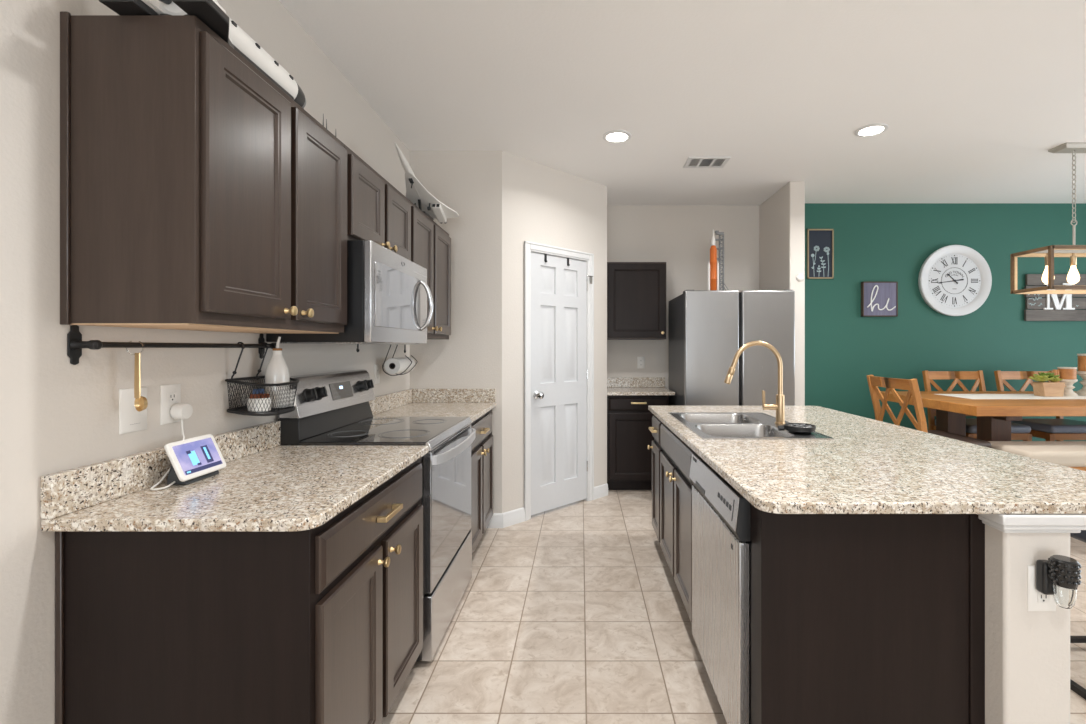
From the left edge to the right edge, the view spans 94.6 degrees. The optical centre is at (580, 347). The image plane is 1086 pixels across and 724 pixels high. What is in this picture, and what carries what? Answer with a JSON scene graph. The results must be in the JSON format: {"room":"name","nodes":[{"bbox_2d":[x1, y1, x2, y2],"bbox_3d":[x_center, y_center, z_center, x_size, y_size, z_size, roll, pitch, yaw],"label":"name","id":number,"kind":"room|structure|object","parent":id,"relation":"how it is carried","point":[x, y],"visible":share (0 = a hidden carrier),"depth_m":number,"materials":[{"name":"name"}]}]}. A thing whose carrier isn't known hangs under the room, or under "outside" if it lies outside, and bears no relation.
{"room":"kitchen","nodes":[
{"label":"kitchen","id":0,"kind":"room"},
{"bbox_2d":[0,0,409,723],"bbox_3d":[-1.326,-0.065,-0.250,0.150,2.750,11.100,0,0,0],"label":"wall","id":1,"kind":"structure","parent":0,"point":[57,415],"depth_m":1.18,"materials":[{"name":"paint"}]},
{"bbox_2d":[119,387,146,433],"bbox_3d":[-1.247,0.173,1.396,0.006,0.122,0.085,0,0,0],"label":"wall plate","id":2,"kind":"object","parent":1,"relation":"attached to","point":[130,419],"visible":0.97,"depth_m":1.38,"materials":[{"name":"white plastic"}]},
{"bbox_2d":[40,421,279,518],"bbox_3d":[-1.236,0.346,1.595,0.028,0.100,0.879,0,0,0],"label":"backsplash","id":3,"kind":"structure","parent":1,"relation":"attached to","point":[65,492],"depth_m":1.33,"materials":[{"name":"beige stone"}]},
{"bbox_2d":[160,384,180,424],"bbox_3d":[-1.247,0.170,1.522,0.007,0.118,0.074,0,0,0],"label":"wall outlet","id":4,"kind":"object","parent":1,"relation":"attached to","point":[170,395],"visible":0.9,"depth_m":1.51,"materials":[{"name":"white plastic"}]},
{"bbox_2d":[150,403,192,489],"bbox_3d":[-1.204,0.282,1.474,0.047,0.225,0.186,0,0,-20],"label":"power adapter","id":5,"kind":"object","parent":4,"relation":"attached to","point":[181,411],"visible":0.84,"depth_m":1.52,"materials":[{"name":"white plastic"}]},
{"bbox_2d":[168,392,176,401],"bbox_3d":[-1.244,0.149,1.522,0.002,0.028,0.032,0,0,0],"label":"socket","id":6,"kind":"object","parent":4,"relation":"attached to","point":[172,396],"depth_m":1.52,"materials":[{"name":"white plastic"}]},
{"bbox_2d":[67,325,275,364],"bbox_3d":[-1.218,-0.008,1.593,0.065,0.100,0.753,0,0,0],"label":"utensil rail","id":7,"kind":"object","parent":1,"relation":"attached to","point":[75,344],"visible":0.87,"depth_m":1.32,"materials":[{"name":"black metal"}]},
{"bbox_2d":[126,341,143,354],"bbox_3d":[-1.202,0.000,1.347,0.015,0.039,0.037,0,0,21],"label":"hook","id":8,"kind":"object","parent":7,"relation":"hanging from","point":[130,341],"visible":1,"depth_m":1.35,"materials":[{"name":"silver metal"}]},
{"bbox_2d":[134,353,147,411],"bbox_3d":[-1.190,0.092,1.353,0.043,0.158,0.020,0,0,21],"label":"measuring spoon","id":9,"kind":"object","parent":8,"relation":"hanging from","point":[141,403],"visible":1,"depth_m":1.34,"materials":[{"name":"gold metal"}]},
{"bbox_2d":[134,396,147,411],"bbox_3d":[-1.189,0.150,1.355,0.043,0.043,0.015,0,0,21],"label":"bowl","id":10,"kind":"object","parent":9,"relation":"on","point":[141,403],"depth_m":1.36,"materials":[{"name":"gold metal"}]},
{"bbox_2d":[231,342,244,379],"bbox_3d":[-1.213,0.049,1.768,0.048,0.143,0.013,0,0,0],"label":"hook","id":11,"kind":"object","parent":7,"relation":"hanging from","point":[234,372],"visible":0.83,"depth_m":1.77,"materials":[{"name":"black metal"}]},
{"bbox_2d":[225,376,298,415],"bbox_3d":[-1.172,0.177,1.880,0.144,0.139,0.280,0,0,0],"label":"wire basket","id":12,"kind":"object","parent":11,"relation":"hanging from","point":[242,410],"visible":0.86,"depth_m":1.80,"materials":[{"name":"black metal"}]},
{"bbox_2d":[247,388,271,411],"bbox_3d":[-1.166,0.190,1.812,0.076,0.081,0.076,0,0,0],"label":"ramekin","id":13,"kind":"object","parent":12,"relation":"on","point":[257,392],"visible":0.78,"depth_m":1.79,"materials":[{"name":"white ceramic"}]},
{"bbox_2d":[239,407,287,411],"bbox_3d":[-1.177,0.231,1.880,0.120,0.021,0.246,0,0,0],"label":"tray","id":14,"kind":"object","parent":12,"relation":"on","point":[241,409],"depth_m":1.82,"materials":[{"name":"black metal"}]},
{"bbox_2d":[265,337,289,407],"bbox_3d":[-1.172,0.092,1.930,0.082,0.273,0.082,0,0,0],"label":"oil bottle","id":15,"kind":"object","parent":12,"relation":"in","point":[277,370],"visible":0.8,"depth_m":1.90,"materials":[{"name":"white ceramic"}]},
{"bbox_2d":[290,389,295,406],"bbox_3d":[-1.150,0.196,1.972,0.048,0.068,0.048,0,0,0],"label":"jar","id":16,"kind":"object","parent":12,"relation":"in","point":[291,389],"visible":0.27,"depth_m":1.96,"materials":[{"name":"white ceramic"}]},
{"bbox_2d":[256,342,268,379],"bbox_3d":[-1.213,0.049,1.905,0.048,0.143,0.013,0,0,0],"label":"hook","id":17,"kind":"object","parent":7,"relation":"hanging from","point":[267,346],"visible":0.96,"depth_m":1.90,"materials":[{"name":"black metal"}]},
{"bbox_2d":[60,11,346,333],"bbox_3d":[-1.066,-0.432,1.583,0.370,0.752,0.769,0,0,0],"label":"upper cabinet","id":18,"kind":"object","parent":1,"relation":"attached to","point":[196,194],"visible":1,"depth_m":1.21,"materials":[{"name":"brown wood"}]},
{"bbox_2d":[99,0,305,107],"bbox_3d":[-1.000,-0.913,1.474,0.252,0.210,0.618,0,0,0],"label":"model shuttle","id":19,"kind":"object","parent":18,"relation":"on","point":[210,12],"visible":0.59,"depth_m":1.26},
{"bbox_2d":[374,364,379,383],"bbox_3d":[-1.247,0.160,3.060,0.007,0.118,0.074,0,0,0],"label":"wall outlet","id":20,"kind":"object","parent":1,"relation":"attached to","point":[376,367],"visible":1,"depth_m":3.06,"materials":[{"name":"white plastic"}]},
{"bbox_2d":[344,144,410,260],"bbox_3d":[-1.066,-0.618,2.339,0.370,0.372,0.738,0,0,0],"label":"upper cabinet","id":21,"kind":"object","parent":1,"relation":"attached to","point":[377,212],"visible":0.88,"depth_m":2.24,"materials":[{"name":"brown wood"}]},
{"bbox_2d":[266,240,433,344],"bbox_3d":[-1.010,-0.223,2.344,0.479,0.410,0.725,0,0,0],"label":"microwave","id":22,"kind":"object","parent":21,"relation":"attached to","point":[387,292],"visible":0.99,"depth_m":2.08,"materials":[{"name":"silver metal"}]},
{"bbox_2d":[369,389,411,414],"bbox_3d":[-1.236,0.346,3.225,0.028,0.100,0.845,0,0,0],"label":"backsplash","id":23,"kind":"structure","parent":1,"relation":"attached to","point":[386,402],"depth_m":3.21,"materials":[{"name":"beige stone"}]},
{"bbox_2d":[409,200,450,339],"bbox_3d":[-1.066,-0.432,3.123,0.370,0.744,0.825,0,0,0],"label":"upper cabinet","id":24,"kind":"object","parent":1,"relation":"attached to","point":[430,244],"visible":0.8,"depth_m":3.14,"materials":[{"name":"brown wood"}]},
{"bbox_2d":[382,345,417,375],"bbox_3d":[-1.145,0.055,3.183,0.111,0.232,0.311,0,0,12],"label":"paper towel holder","id":25,"kind":"object","parent":24,"relation":"attached to","point":[390,345],"visible":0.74,"depth_m":3.14,"materials":[{"name":"black metal"}]},
{"bbox_2d":[384,357,414,373],"bbox_3d":[-1.150,0.110,3.185,0.097,0.097,0.280,0,0,0],"label":"paper towel roll","id":26,"kind":"object","parent":25,"relation":"hanging from","point":[401,364],"visible":0.96,"depth_m":3.06,"materials":[{"name":"white paper"}]},
{"bbox_2d":[418,199,433,219],"bbox_3d":[-0.990,-0.856,3.070,0.120,0.103,0.180,0,0,0],"label":"stand","id":27,"kind":"object","parent":24,"relation":"on","point":[419,200],"visible":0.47,"depth_m":3.05,"materials":[{"name":"black plastic"}]},
{"bbox_2d":[395,143,458,223],"bbox_3d":[-0.913,-0.952,3.016,0.375,0.276,0.662,0,0,-18],"label":"jet","id":28,"kind":"object","parent":24,"relation":"on","point":[415,190],"visible":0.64,"depth_m":3.06,"materials":[{"name":"white plastic"}]},
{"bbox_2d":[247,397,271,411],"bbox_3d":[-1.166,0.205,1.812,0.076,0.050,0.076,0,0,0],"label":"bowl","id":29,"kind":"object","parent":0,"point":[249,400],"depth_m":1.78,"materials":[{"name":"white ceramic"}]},
{"bbox_2d":[410,151,501,512],"bbox_3d":[-0.914,-0.065,3.715,0.674,2.750,0.130,0,0,0],"label":"wall","id":30,"kind":"structure","parent":0,"point":[469,183],"depth_m":3.65,"materials":[{"name":"paint"}]},
{"bbox_2d":[412,389,495,402],"bbox_3d":[-0.922,0.346,3.634,0.600,0.100,0.029,0,0,0],"label":"backsplash","id":31,"kind":"structure","parent":30,"relation":"attached to","point":[418,395],"depth_m":3.62,"materials":[{"name":"beige stone"}]},
{"bbox_2d":[486,513,502,527],"bbox_3d":[-0.633,1.258,3.642,0.133,0.104,0.016,0,0,0],"label":"baseboard","id":32,"kind":"structure","parent":30,"relation":"attached to","point":[496,521],"depth_m":3.63,"materials":[{"name":"white paint"}]},
{"bbox_2d":[502,151,606,512],"bbox_3d":[-0.215,-0.065,4.097,0.120,2.750,1.144,0,0,45],"label":"wall","id":33,"kind":"structure","parent":0,"point":[542,204],"depth_m":3.81,"materials":[{"name":"paint"}]},
{"bbox_2d":[503,507,524,527],"bbox_3d":[-0.500,1.258,3.716,0.203,0.104,0.016,0,0,-45],"label":"baseboard","id":34,"kind":"structure","parent":33,"relation":"attached to","point":[516,516],"depth_m":3.71,"materials":[{"name":"white paint"}]},
{"bbox_2d":[524,241,593,520],"bbox_3d":[-0.197,0.249,4.086,0.122,2.121,0.752,0,0,45],"label":"trim","id":35,"kind":"structure","parent":33,"relation":"attached to","point":[529,247],"depth_m":3.83,"materials":[{"name":"white paint"}]},
{"bbox_2d":[531,252,587,514],"bbox_3d":[-0.158,0.275,4.053,0.103,2.027,0.628,0,0,45],"label":"door","id":36,"kind":"structure","parent":33,"relation":"in","point":[559,372],"depth_m":4.04,"materials":[{"name":"white paint"}]},
{"bbox_2d":[594,483,607,499],"bbox_3d":[0.169,1.258,4.385,0.016,0.104,0.193,0,0,45],"label":"baseboard","id":37,"kind":"structure","parent":33,"relation":"attached to","point":[600,491],"depth_m":4.38,"materials":[{"name":"white paint"}]},
{"bbox_2d":[279,0,1085,204],"bbox_3d":[2.450,-1.490,-0.250,7.900,0.100,11.100,0,0,0],"label":"ceiling","id":38,"kind":"structure","parent":0,"point":[973,97],"depth_m":2.80,"materials":[{"name":"paint"}]},
{"bbox_2d":[603,130,630,142],"bbox_3d":[0.245,-1.435,3.400,0.195,0.010,0.195,0,0,0],"label":"recessed light","id":39,"kind":"object","parent":38,"relation":"in","point":[615,136],"visible":1,"depth_m":3.39,"materials":[{"name":"white paint"}]},
{"bbox_2d":[683,157,730,167],"bbox_3d":[0.970,-1.435,3.870,0.316,0.008,0.220,0,0,0],"label":"ceiling vent","id":40,"kind":"object","parent":38,"relation":"in","point":[692,162],"visible":1,"depth_m":3.86,"materials":[{"name":"white metal"}]},
{"bbox_2d":[854,123,888,136],"bbox_3d":[1.915,-1.435,3.300,0.195,0.010,0.195,0,0,0],"label":"recessed light","id":41,"kind":"object","parent":38,"relation":"in","point":[877,128],"visible":1,"depth_m":3.29,"materials":[{"name":"white paint"}]},
{"bbox_2d":[1010,142,1085,293],"bbox_3d":[3.757,-0.920,3.570,1.107,1.038,0.322,0,0,0],"label":"pendant lantern","id":42,"kind":"object","parent":38,"relation":"hanging from","point":[1073,251],"visible":1,"depth_m":3.56,"materials":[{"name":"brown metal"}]},
{"bbox_2d":[1042,253,1054,283],"bbox_3d":[3.335,-0.568,3.570,0.067,0.221,0.067,0,0,0],"label":"bulb","id":43,"kind":"object","parent":42,"relation":"attached to","point":[1045,274],"depth_m":3.56,"materials":[{"name":"white glass"}]},
{"bbox_2d":[1067,253,1079,283],"bbox_3d":[3.515,-0.568,3.570,0.067,0.221,0.067,0,0,0],"label":"bulb","id":44,"kind":"object","parent":42,"relation":"attached to","point":[1073,276],"depth_m":3.56,"materials":[{"name":"white glass"}]},
{"bbox_2d":[607,205,759,388],"bbox_3d":[1.081,-0.065,5.125,1.698,2.750,0.150,0,0,0],"label":"wall","id":45,"kind":"structure","parent":0,"point":[679,236],"depth_m":5.05,"materials":[{"name":"paint"}]},
{"bbox_2d":[607,377,664,386],"bbox_3d":[0.539,0.346,5.035,0.612,0.100,0.029,0,0,0],"label":"backsplash","id":46,"kind":"structure","parent":45,"relation":"attached to","point":[611,381],"depth_m":5.02,"materials":[{"name":"beige stone"}]},
{"bbox_2d":[607,262,665,339],"bbox_3d":[0.522,-0.447,4.859,0.568,0.730,0.380,0,0,0],"label":"upper cabinet","id":47,"kind":"object","parent":45,"relation":"attached to","point":[636,291],"visible":0.88,"depth_m":4.71,"materials":[{"name":"brown wood"}]},
{"bbox_2d":[637,357,644,367],"bbox_3d":[0.606,0.147,5.046,0.074,0.118,0.007,0,0,0],"label":"wall outlet","id":48,"kind":"object","parent":45,"relation":"attached to","point":[640,360],"visible":1,"depth_m":5.04,"materials":[{"name":"white plastic"}]},
{"bbox_2d":[383,490,1085,723],"bbox_3d":[2.450,1.360,-0.250,7.900,0.100,11.100,0,0,0],"label":"floor","id":49,"kind":"structure","parent":0,"point":[575,612],"depth_m":2.25,"materials":[{"name":"tile"}]},
{"bbox_2d":[55,457,422,723],"bbox_3d":[-0.922,0.868,1.608,0.654,0.884,0.844,0,0,0],"label":"base cabinet","id":50,"kind":"object","parent":49,"relation":"on","point":[323,624],"visible":0.91,"depth_m":1.19,"materials":[{"name":"brown wood"}]},
{"bbox_2d":[40,421,428,531],"bbox_3d":[-0.934,0.361,1.595,0.631,0.130,0.879,0,0,0],"label":"countertop","id":51,"kind":"structure","parent":50,"relation":"on","point":[264,485],"depth_m":1.33,"materials":[{"name":"beige stone"}]},
{"bbox_2d":[164,434,225,484],"bbox_3d":[-1.162,0.334,1.505,0.069,0.123,0.180,0,0,0],"label":"smart display","id":52,"kind":"object","parent":51,"relation":"on","point":[192,460],"visible":0.99,"depth_m":1.48,"materials":[{"name":"white plastic"}]},
{"bbox_2d":[188,451,199,465],"bbox_3d":[-1.149,0.326,1.484,0.018,0.039,0.027,0,0,0],"label":"picture","id":53,"kind":"object","parent":52,"relation":"on","point":[193,456],"depth_m":1.48,"materials":[{"name":"blue"}]},
{"bbox_2d":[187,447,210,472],"bbox_3d":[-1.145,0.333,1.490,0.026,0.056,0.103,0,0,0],"label":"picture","id":54,"kind":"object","parent":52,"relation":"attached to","point":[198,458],"depth_m":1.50,"materials":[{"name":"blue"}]},
{"bbox_2d":[185,445,221,474],"bbox_3d":[-1.146,0.332,1.505,0.030,0.064,0.144,0,0,0],"label":"screen","id":55,"kind":"object","parent":52,"relation":"attached to","point":[199,459],"depth_m":1.51,"materials":[{"name":"purple glass"}]},
{"bbox_2d":[278,369,475,660],"bbox_3d":[-0.893,0.715,2.417,0.686,1.190,0.763,0,0,0],"label":"stove","id":56,"kind":"object","parent":49,"relation":"on","point":[332,408],"visible":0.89,"depth_m":2.27,"materials":[{"name":"silver metal"}]},
{"bbox_2d":[291,417,466,445],"bbox_3d":[-0.908,0.394,2.419,0.553,0.021,0.760,0,0,0],"label":"cooktop","id":57,"kind":"object","parent":56,"relation":"in","point":[360,431],"depth_m":2.27,"materials":[{"name":"black glass"}]},
{"bbox_2d":[470,409,492,553],"bbox_3d":[-0.921,0.868,3.225,0.652,0.884,0.838,0,0,0],"label":"base cabinet","id":58,"kind":"object","parent":49,"relation":"on","point":[482,446],"visible":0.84,"depth_m":3.15,"materials":[{"name":"brown wood"}]},
{"bbox_2d":[369,389,495,421],"bbox_3d":[-0.934,0.361,3.225,0.631,0.130,0.845,0,0,0],"label":"countertop","id":59,"kind":"structure","parent":58,"relation":"on","point":[472,403],"depth_m":3.38,"materials":[{"name":"beige stone"}]},
{"bbox_2d":[607,395,668,489],"bbox_3d":[0.519,0.868,4.764,0.562,0.884,0.562,0,0,0],"label":"base cabinet","id":60,"kind":"object","parent":49,"relation":"on","point":[629,419],"visible":0.73,"depth_m":4.53,"materials":[{"name":"brown wood"}]},
{"bbox_2d":[607,377,674,394],"bbox_3d":[0.539,0.361,4.769,0.612,0.130,0.559,0,0,0],"label":"countertop","id":61,"kind":"structure","parent":60,"relation":"on","point":[615,385],"depth_m":5.02,"materials":[{"name":"beige stone"}]},
{"bbox_2d":[648,415,662,542],"bbox_3d":[0.772,0.868,3.225,0.652,0.884,0.360,0,0,0],"label":"base cabinet","id":62,"kind":"object","parent":49,"relation":"on","point":[656,447],"visible":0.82,"depth_m":3.23,"materials":[{"name":"brown wood"}]},
{"bbox_2d":[648,406,1085,513],"bbox_3d":[1.044,0.411,2.359,1.163,0.030,2.162,0,0,0],"label":"countertop","id":63,"kind":"structure","parent":62,"relation":"on","point":[870,466],"depth_m":1.59,"materials":[{"name":"beige stone"}]},
{"bbox_2d":[668,412,833,439],"bbox_3d":[0.811,0.484,2.594,0.568,0.188,0.862,0,0,0],"label":"sink","id":64,"kind":"object","parent":63,"relation":"in","point":[706,425],"visible":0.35,"depth_m":2.57,"materials":[{"name":"metal"}]},
{"bbox_2d":[777,423,815,433],"bbox_3d":[1.011,0.374,2.321,0.145,0.034,0.144,0,0,-26],"label":"dish","id":65,"kind":"object","parent":64,"relation":"on","point":[798,428],"visible":1,"depth_m":2.29,"materials":[{"name":"black plastic"}]},
{"bbox_2d":[724,341,785,423],"bbox_3d":[0.904,0.177,2.600,0.319,0.430,0.054,0,0,0],"label":"faucet","id":66,"kind":"object","parent":63,"relation":"on","point":[779,406],"visible":1,"depth_m":2.59,"materials":[{"name":"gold metal"}]},
{"bbox_2d":[660,424,694,622],"bbox_3d":[0.772,0.868,2.587,0.651,0.884,0.913,0,0,0],"label":"base cabinet","id":67,"kind":"object","parent":49,"relation":"on","point":[676,484],"visible":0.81,"depth_m":2.51,"materials":[{"name":"brown wood"}]},
{"bbox_2d":[689,453,750,723],"bbox_3d":[0.772,0.874,1.790,0.636,0.872,0.630,0,0,0],"label":"dishwasher","id":68,"kind":"object","parent":49,"relation":"on","point":[721,516],"visible":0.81,"depth_m":1.64,"materials":[{"name":"grey metal"}]},
{"bbox_2d":[669,290,794,405],"bbox_3d":[1.306,0.415,4.500,0.902,1.790,0.800,0,0,0],"label":"refrigerator","id":69,"kind":"object","parent":49,"relation":"on","point":[707,328],"visible":0.46,"depth_m":4.10,"materials":[{"name":"grey metal"}]},
{"bbox_2d":[708,229,727,289],"bbox_3d":[1.218,-0.759,4.440,0.215,0.598,0.100,0,0,0],"label":"model rocket","id":70,"kind":"object","parent":69,"relation":"on","point":[714,268],"visible":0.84,"depth_m":4.42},
{"bbox_2d":[751,504,984,723],"bbox_3d":[0.799,0.868,1.418,0.609,0.884,0.104,0,0,0],"label":"island end panel","id":71,"kind":"object","parent":49,"relation":"on","point":[856,618],"visible":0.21,"depth_m":1.37,"materials":[{"name":"brown wood"}]},
{"bbox_2d":[867,375,991,447],"bbox_3d":[2.549,0.761,3.700,0.583,1.099,0.544,0,0,0],"label":"dining chair","id":72,"kind":"object","parent":49,"relation":"on","point":[874,382],"visible":0.27,"depth_m":3.63,"materials":[{"name":"brown wood"}]},
{"bbox_2d":[922,370,1031,440],"bbox_3d":[3.500,0.761,4.451,0.544,1.099,0.583,0,0,0],"label":"dining chair","id":73,"kind":"object","parent":49,"relation":"on","point":[1018,431],"visible":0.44,"depth_m":4.67,"materials":[{"name":"brown wood"}]},
{"bbox_2d":[878,391,1085,440],"bbox_3d":[3.845,0.853,3.990,2.310,0.914,1.180,0,0,0],"label":"dining table","id":74,"kind":"object","parent":49,"relation":"on","point":[994,416],"visible":0.49,"depth_m":3.71,"materials":[{"name":"brown wood"}]},
{"bbox_2d":[936,394,1085,398],"bbox_3d":[3.960,0.394,4.070,1.880,0.002,0.420,0,0,0],"label":"table runner","id":75,"kind":"object","parent":74,"relation":"on","point":[968,396],"visible":0.88,"depth_m":4.05,"materials":[{"name":"white fabric"}]},
{"bbox_2d":[1029,370,1065,396],"bbox_3d":[3.790,0.284,4.085,0.235,0.216,0.187,0,0,0],"label":"planter","id":76,"kind":"object","parent":75,"relation":"on","point":[1055,388],"visible":1,"depth_m":4.03,"materials":[{"name":"brown wood"}]},
{"bbox_2d":[1057,367,1077,396],"bbox_3d":[3.985,0.275,4.100,0.124,0.235,0.124,0,0,0],"label":"candle stand","id":77,"kind":"object","parent":75,"relation":"on","point":[1068,374],"visible":0.77,"depth_m":4.06,"materials":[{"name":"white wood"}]},
{"bbox_2d":[1058,368,1076,379],"bbox_3d":[3.985,0.212,4.100,0.112,0.086,0.112,0,0,0],"label":"candle","id":78,"kind":"object","parent":77,"relation":"on","point":[1065,373],"depth_m":4.06,"materials":[{"name":"orange wax"}]},
{"bbox_2d":[1076,354,1085,395],"bbox_3d":[4.200,0.220,4.120,0.170,0.345,0.170,0,0,0],"label":"candle stand","id":79,"kind":"object","parent":75,"relation":"on","point":[1081,371],"visible":0.91,"depth_m":4.12,"materials":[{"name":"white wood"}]},
{"bbox_2d":[1078,356,1085,370],"bbox_3d":[4.200,0.127,4.120,0.153,0.126,0.153,0,0,0],"label":"candle","id":80,"kind":"object","parent":79,"relation":"on","point":[1081,359],"depth_m":4.12,"materials":[{"name":"orange wax"}]},
{"bbox_2d":[988,441,1085,470],"bbox_3d":[3.810,0.988,3.395,1.880,0.645,0.410,0,0,0],"label":"bench","id":81,"kind":"object","parent":49,"relation":"on","point":[1072,454],"visible":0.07,"depth_m":3.28,"materials":[{"name":"beige fabric"}]},
{"bbox_2d":[994,370,1085,440],"bbox_3d":[4.180,0.761,4.451,0.544,1.099,0.583,0,0,0],"label":"dining chair","id":82,"kind":"object","parent":49,"relation":"on","point":[1058,429],"visible":0.34,"depth_m":4.33,"materials":[{"name":"brown wood"}]},
{"bbox_2d":[1070,530,1085,699],"bbox_3d":[2.100,0.973,2.000,0.444,0.675,0.404,0,0,0],"label":"bar stool","id":83,"kind":"object","parent":49,"relation":"on","point":[1074,686],"visible":0.02,"depth_m":1.90,"materials":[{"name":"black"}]},
{"bbox_2d":[760,181,804,405],"bbox_3d":[1.866,-0.065,4.680,0.132,2.750,0.740,0,0,0],"label":"wall","id":84,"kind":"structure","parent":0,"point":[782,215],"depth_m":4.34,"materials":[{"name":"paint"}]},
{"bbox_2d":[796,274,803,280],"bbox_3d":[1.885,-0.607,4.298,0.060,0.060,0.022,0,0,0],"label":"wall sensor","id":85,"kind":"object","parent":84,"relation":"attached to","point":[799,277],"visible":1,"depth_m":4.29,"materials":[{"name":"white plastic"}]},
{"bbox_2d":[805,203,1085,440],"bbox_3d":[4.166,-0.065,5.090,4.468,2.750,0.220,0,0,0],"label":"wall","id":86,"kind":"structure","parent":0,"point":[874,242],"depth_m":4.98,"materials":[{"name":"green paint"}]},
{"bbox_2d":[807,229,833,278],"bbox_3d":[2.378,-0.935,4.968,0.260,0.494,0.021,0,0,0],"label":"framed print","id":87,"kind":"object","parent":86,"relation":"attached to","point":[820,242],"visible":1,"depth_m":4.97,"materials":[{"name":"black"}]},
{"bbox_2d":[861,282,897,316],"bbox_3d":[2.958,-0.484,4.956,0.345,0.344,0.045,0,0,0],"label":"wall sign","id":88,"kind":"object","parent":86,"relation":"attached to","point":[878,299],"visible":1,"depth_m":4.94,"materials":[{"name":"grey wood"}]},
{"bbox_2d":[918,245,991,315],"bbox_3d":[3.700,-0.666,4.952,0.704,0.704,0.054,0,0,0],"label":"wall clock","id":89,"kind":"object","parent":86,"relation":"attached to","point":[954,280],"visible":1,"depth_m":4.95,"materials":[{"name":"white plastic"}]},
{"bbox_2d":[1024,274,1085,320],"bbox_3d":[4.862,-0.500,4.957,0.915,0.464,0.044,0,0,0],"label":"name sign","id":90,"kind":"object","parent":86,"relation":"attached to","point":[1068,304],"visible":0.79,"depth_m":4.95,"materials":[{"name":"grey wood"}]},
{"bbox_2d":[985,524,1069,723],"bbox_3d":[1.191,0.868,2.350,0.174,0.884,2.100,0,0,0],"label":"wall","id":91,"kind":"structure","parent":0,"point":[1027,653],"depth_m":1.30,"materials":[{"name":"paint"}]},
{"bbox_2d":[977,514,1085,532],"bbox_3d":[1.191,0.452,2.350,0.234,0.052,2.160,0,0,0],"label":"trim","id":92,"kind":"structure","parent":91,"relation":"attached to","point":[1006,523],"depth_m":1.28,"materials":[{"name":"white paint"}]},
{"bbox_2d":[1027,565,1055,610],"bbox_3d":[1.196,0.624,1.296,0.072,0.118,0.007,0,0,0],"label":"wall outlet","id":93,"kind":"object","parent":91,"relation":"attached to","point":[1036,600],"visible":0.56,"depth_m":1.29,"materials":[{"name":"white plastic"}]},
{"bbox_2d":[1037,592,1049,602],"bbox_3d":[1.196,0.645,1.293,0.032,0.028,0.002,0,0,0],"label":"socket","id":94,"kind":"object","parent":93,"relation":"attached to","point":[1041,598],"depth_m":1.29,"materials":[{"name":"white plastic"}]},
{"bbox_2d":[1036,555,1081,608],"bbox_3d":[1.199,0.582,1.251,0.060,0.119,0.082,0,0,0],"label":"night light","id":95,"kind":"object","parent":91,"relation":"attached to","point":[1059,576],"visible":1,"depth_m":1.23,"materials":[{"name":"black plastic"}]},
{"bbox_2d":[1050,555,1079,588],"bbox_3d":[1.199,0.555,1.240,0.053,0.066,0.053,0,0,0],"label":"shade","id":96,"kind":"object","parent":95,"relation":"on","point":[1064,570],"depth_m":1.22,"materials":[{"name":"black plastic"}]},
{"bbox_2d":[1052,582,1077,608],"bbox_3d":[1.199,0.615,1.240,0.046,0.052,0.046,0,0,0],"label":"glass shade","id":97,"kind":"object","parent":95,"relation":"attached to","point":[1065,595],"depth_m":1.22,"materials":[{"name":"white"}]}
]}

